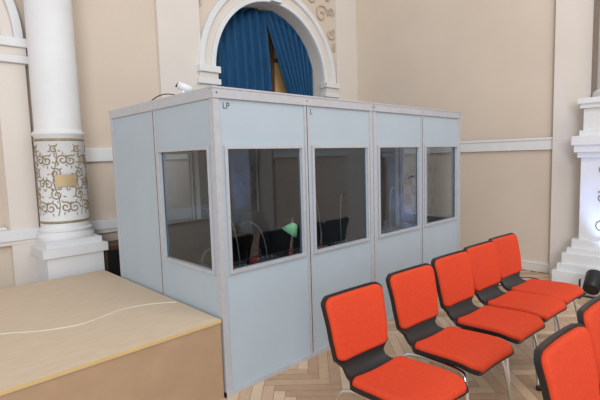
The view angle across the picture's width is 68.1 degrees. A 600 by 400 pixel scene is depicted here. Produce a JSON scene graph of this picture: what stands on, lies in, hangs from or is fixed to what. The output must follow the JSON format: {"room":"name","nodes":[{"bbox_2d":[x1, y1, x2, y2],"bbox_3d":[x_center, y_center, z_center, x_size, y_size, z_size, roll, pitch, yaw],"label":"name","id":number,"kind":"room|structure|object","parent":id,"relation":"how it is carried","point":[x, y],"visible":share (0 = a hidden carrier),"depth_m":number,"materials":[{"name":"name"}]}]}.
{"room":"conference hall","nodes":[
{"label":"conference hall","id":0,"kind":"room"},
{"bbox_2d":[0,0,357,288],"bbox_3d":[-3.126,-1.753,3.853,11.080,6.000,0.500,-7,8,-44],"label":"wall","id":1,"kind":"structure","parent":0,"point":[129,52],"depth_m":4.89,"materials":[{"name":"paint"}]},
{"bbox_2d":[0,210,190,246],"bbox_3d":[-3.070,0.399,3.718,5.600,0.140,0.080,-7,8,-44],"label":"sill","id":2,"kind":"structure","parent":1,"relation":"attached to","point":[23,236],"depth_m":4.56,"materials":[{"name":"white paint"}]},
{"bbox_2d":[84,148,187,161],"bbox_3d":[-0.729,-0.634,5.919,4.780,0.140,0.080,-7,8,-44],"label":"trim rail","id":3,"kind":"object","parent":1,"relation":"attached to","point":[92,154],"depth_m":4.65,"materials":[{"name":"white paint"}]},
{"bbox_2d":[0,0,339,286],"bbox_3d":[-2.293,-0.821,4.466,7.960,3.980,0.270,-7,8,-44],"label":"trim","id":4,"kind":"structure","parent":1,"relation":"attached to","point":[15,127],"depth_m":4.14,"materials":[{"name":"white paint"}]},
{"bbox_2d":[216,8,271,91],"bbox_3d":[-0.836,-1.345,6.190,1.135,2.671,0.110,-7,8,-44],"label":"curtain","id":5,"kind":"object","parent":1,"relation":"hanging from","point":[243,56],"visible":0.26,"depth_m":6.20,"materials":[{"name":"fabric"}]},
{"bbox_2d":[199,0,334,51],"bbox_3d":[-0.381,-2.699,6.156,2.697,0.912,0.030,-7,8,-44],"label":"scroll","id":6,"kind":"object","parent":1,"relation":"attached to","point":[312,1],"visible":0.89,"depth_m":6.92,"materials":[{"name":"paint"}]},
{"bbox_2d":[268,30,277,91],"bbox_3d":[-0.638,-1.315,6.606,1.900,2.540,0.045,-7,8,-44],"label":"window","id":7,"kind":"structure","parent":1,"relation":"in","point":[271,47],"depth_m":6.74,"materials":[{"name":"brown wood"}]},
{"bbox_2d":[266,11,312,95],"bbox_3d":[-0.129,-1.425,6.806,0.927,2.671,0.110,-7,8,-44],"label":"curtain","id":8,"kind":"object","parent":1,"relation":"hanging from","point":[293,59],"visible":0.43,"depth_m":6.72,"materials":[{"name":"fabric"}]},
{"bbox_2d":[221,269,599,399],"bbox_3d":[0.721,1.543,0.269,11.080,0.100,10.921,-7,8,-44],"label":"floor","id":9,"kind":"structure","parent":0,"point":[319,377],"depth_m":3.09,"materials":[{"name":"brown wood"}]},
{"bbox_2d":[23,0,107,281],"bbox_3d":[-2.297,-1.797,4.058,0.560,6.000,0.525,-7,8,-44],"label":"column","id":10,"kind":"structure","parent":9,"relation":"on","point":[66,244],"depth_m":4.03,"materials":[{"name":"white paint"}]},
{"bbox_2d":[0,270,223,399],"bbox_3d":[-2.464,1.127,2.304,3.590,0.526,1.971,-7,8,-44],"label":"stage platform","id":11,"kind":"object","parent":9,"relation":"on","point":[162,351],"visible":1,"depth_m":2.65,"materials":[{"name":"brown wood"}]},
{"bbox_2d":[0,302,176,334],"bbox_3d":[-1.723,0.801,2.691,1.955,0.005,0.179,-5,6,-29],"label":"cable","id":12,"kind":"object","parent":11,"relation":"on","point":[162,302],"visible":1,"depth_m":2.80,"materials":[{"name":"white plastic"}]},
{"bbox_2d":[104,240,120,276],"bbox_3d":[-1.876,0.794,4.576,0.330,0.720,0.308,-7,8,-44],"label":"base cabinet","id":13,"kind":"object","parent":9,"relation":"on","point":[111,256],"visible":0.1,"depth_m":4.38,"materials":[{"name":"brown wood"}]},
{"bbox_2d":[108,85,461,397],"bbox_3d":[0.093,0.117,4.449,3.216,1.978,1.620,-7,8,-44],"label":"booth","id":14,"kind":"object","parent":9,"relation":"on","point":[266,151],"visible":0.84,"depth_m":3.50,"materials":[{"name":"metal"}]},
{"bbox_2d":[151,81,192,100],"bbox_3d":[-0.932,-0.790,3.238,0.386,0.116,0.117,3,7,39],"label":"camera","id":15,"kind":"object","parent":14,"relation":"on","point":[184,87],"visible":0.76,"depth_m":3.13,"materials":[{"name":"white paint"}]},
{"bbox_2d":[167,218,210,261],"bbox_3d":[-0.855,0.678,3.841,0.570,0.968,0.586,-7,8,-44],"label":"panel","id":16,"kind":"object","parent":14,"relation":"in","point":[188,240],"visible":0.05,"depth_m":3.98,"materials":[{"name":"brown plastic"}]},
{"bbox_2d":[232,211,269,258],"bbox_3d":[-0.352,0.617,4.325,0.570,0.968,0.586,-7,8,-44],"label":"office chair","id":17,"kind":"object","parent":14,"relation":"in","point":[249,237],"visible":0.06,"depth_m":4.46,"materials":[{"name":"black fabric"}]},
{"bbox_2d":[209,241,332,267],"bbox_3d":[-0.110,0.817,3.590,1.480,0.699,0.460,-7,8,-44],"label":"desk","id":18,"kind":"object","parent":14,"relation":"on","point":[297,250],"visible":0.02,"depth_m":3.74,"materials":[{"name":"black plastic"}]},
{"bbox_2d":[198,248,210,266],"bbox_3d":[-0.644,0.430,3.228,0.232,0.168,0.072,-7,8,-44],"label":"gooseneck microphone","id":19,"kind":"object","parent":18,"relation":"on","point":[202,263],"visible":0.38,"depth_m":3.17,"materials":[{"name":"black plastic"}]},
{"bbox_2d":[203,206,248,268],"bbox_3d":[-0.482,0.273,3.097,0.319,0.497,0.183,-7,8,-44],"label":"gooseneck microphone","id":20,"kind":"object","parent":18,"relation":"on","point":[207,207],"visible":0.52,"depth_m":3.16,"materials":[{"name":"black plastic"}]},
{"bbox_2d":[239,220,281,264],"bbox_3d":[-0.294,0.319,3.394,0.288,0.337,0.182,-7,8,-44],"label":"gooseneck microphone","id":21,"kind":"object","parent":18,"relation":"on","point":[267,257],"visible":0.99,"depth_m":3.38,"materials":[{"name":"black plastic"}]},
{"bbox_2d":[282,217,297,254],"bbox_3d":[-0.079,0.301,3.633,0.128,0.314,0.238,-1,5,4],"label":"desk lamp","id":22,"kind":"object","parent":18,"relation":"on","point":[291,228],"visible":1,"depth_m":3.56,"materials":[{"name":"green plastic"}]},
{"bbox_2d":[316,200,327,248],"bbox_3d":[0.157,0.155,3.709,0.257,0.577,0.182,-7,8,-44],"label":"gooseneck microphone","id":23,"kind":"object","parent":18,"relation":"on","point":[321,246],"visible":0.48,"depth_m":3.76,"materials":[{"name":"black plastic"}]},
{"bbox_2d":[325,192,348,245],"bbox_3d":[0.368,0.177,3.943,0.286,0.477,0.182,-7,8,-44],"label":"gooseneck microphone","id":24,"kind":"object","parent":18,"relation":"on","point":[342,193],"visible":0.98,"depth_m":3.98,"materials":[{"name":"black plastic"}]},
{"bbox_2d":[381,223,411,229],"bbox_3d":[1.038,0.677,4.695,1.480,0.699,0.460,-7,8,-44],"label":"desk","id":25,"kind":"object","parent":14,"relation":"on","point":[407,225],"visible":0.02,"depth_m":4.97,"materials":[{"name":"black plastic"}]},
{"bbox_2d":[381,186,399,231],"bbox_3d":[0.947,0.102,4.556,0.317,0.477,0.182,-7,8,-44],"label":"gooseneck microphone","id":26,"kind":"object","parent":25,"relation":"on","point":[390,229],"visible":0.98,"depth_m":4.58,"materials":[{"name":"black plastic"}]},
{"bbox_2d":[408,175,429,226],"bbox_3d":[1.338,0.010,4.873,0.288,0.577,0.182,-7,8,-44],"label":"gooseneck microphone","id":27,"kind":"object","parent":25,"relation":"on","point":[411,176],"visible":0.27,"depth_m":4.83,"materials":[{"name":"black plastic"}]},
{"bbox_2d":[408,219,431,223],"bbox_3d":[1.390,0.030,5.175,0.240,0.476,0.181,-7,8,-44],"label":"console","id":28,"kind":"object","parent":25,"relation":"on","point":[414,220],"visible":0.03,"depth_m":5.15,"materials":[{"name":"black plastic"}]},
{"bbox_2d":[321,282,468,399],"bbox_3d":[0.442,0.894,2.158,0.522,0.848,0.622,-6,7,-40],"label":"chair","id":29,"kind":"object","parent":9,"relation":"on","point":[355,319],"visible":1,"depth_m":2.19,"materials":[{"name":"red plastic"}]},
{"bbox_2d":[386,263,513,399],"bbox_3d":[0.834,0.847,2.534,0.522,0.848,0.622,-6,7,-40],"label":"chair","id":30,"kind":"object","parent":9,"relation":"on","point":[412,291],"visible":0.97,"depth_m":2.54,"materials":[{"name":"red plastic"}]},
{"bbox_2d":[428,250,544,399],"bbox_3d":[1.196,0.803,2.883,0.522,0.848,0.622,-6,7,-40],"label":"chair","id":31,"kind":"object","parent":9,"relation":"on","point":[453,271],"visible":0.87,"depth_m":2.89,"materials":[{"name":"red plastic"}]},
{"bbox_2d":[463,240,566,390],"bbox_3d":[1.519,0.763,3.194,0.522,0.848,0.622,-6,7,-40],"label":"chair","id":32,"kind":"object","parent":9,"relation":"on","point":[483,255],"visible":0.86,"depth_m":3.22,"materials":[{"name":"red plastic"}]},
{"bbox_2d":[488,233,583,331],"bbox_3d":[1.828,0.726,3.491,0.522,0.848,0.622,-6,7,-40],"label":"chair","id":33,"kind":"object","parent":9,"relation":"on","point":[507,245],"visible":0.67,"depth_m":3.53,"materials":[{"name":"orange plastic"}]},
{"bbox_2d":[533,323,599,399],"bbox_3d":[1.139,0.937,1.497,0.522,0.848,0.622,-6,7,-40],"label":"chair","id":34,"kind":"object","parent":9,"relation":"on","point":[564,362],"visible":1,"depth_m":1.62,"materials":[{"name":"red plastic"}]},
{"bbox_2d":[552,18,599,287],"bbox_3d":[3.444,-2.023,4.670,0.650,6.000,1.120,-7,8,-44],"label":"pedestal column","id":35,"kind":"structure","parent":9,"relation":"on","point":[583,255],"depth_m":4.91,"materials":[{"name":"white paint"}]},
{"bbox_2d":[577,295,599,388],"bbox_3d":[1.512,0.892,1.856,0.522,0.848,0.622,-6,7,-40],"label":"chair","id":36,"kind":"object","parent":9,"relation":"on","point":[588,314],"visible":0.67,"depth_m":1.88,"materials":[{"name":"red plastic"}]},
{"bbox_2d":[578,269,599,298],"bbox_3d":[3.032,0.868,4.591,0.286,0.286,0.242,-7,8,-44],"label":"uplight","id":37,"kind":"object","parent":9,"relation":"on","point":[591,285],"visible":0.8,"depth_m":4.55,"materials":[{"name":"black plastic"}]},
{"bbox_2d":[356,0,599,274],"bbox_3d":[4.564,-1.969,3.766,0.220,6.000,10.600,-7,8,-44],"label":"wall","id":38,"kind":"structure","parent":0,"point":[513,69],"depth_m":5.86,"materials":[{"name":"paint"}]},
{"bbox_2d":[404,137,552,153],"bbox_3d":[4.594,-0.583,3.819,0.045,0.150,10.500,-7,8,-44],"label":"trim rail","id":39,"kind":"object","parent":38,"relation":"attached to","point":[545,143],"depth_m":5.83,"materials":[{"name":"white paint"}]},
{"bbox_2d":[521,260,549,272],"bbox_3d":[4.643,0.964,3.970,0.035,0.120,10.500,-7,8,-44],"label":"baseboard","id":40,"kind":"structure","parent":38,"relation":"attached to","point":[526,265],"depth_m":5.65,"materials":[{"name":"beige paint"}]}
]}

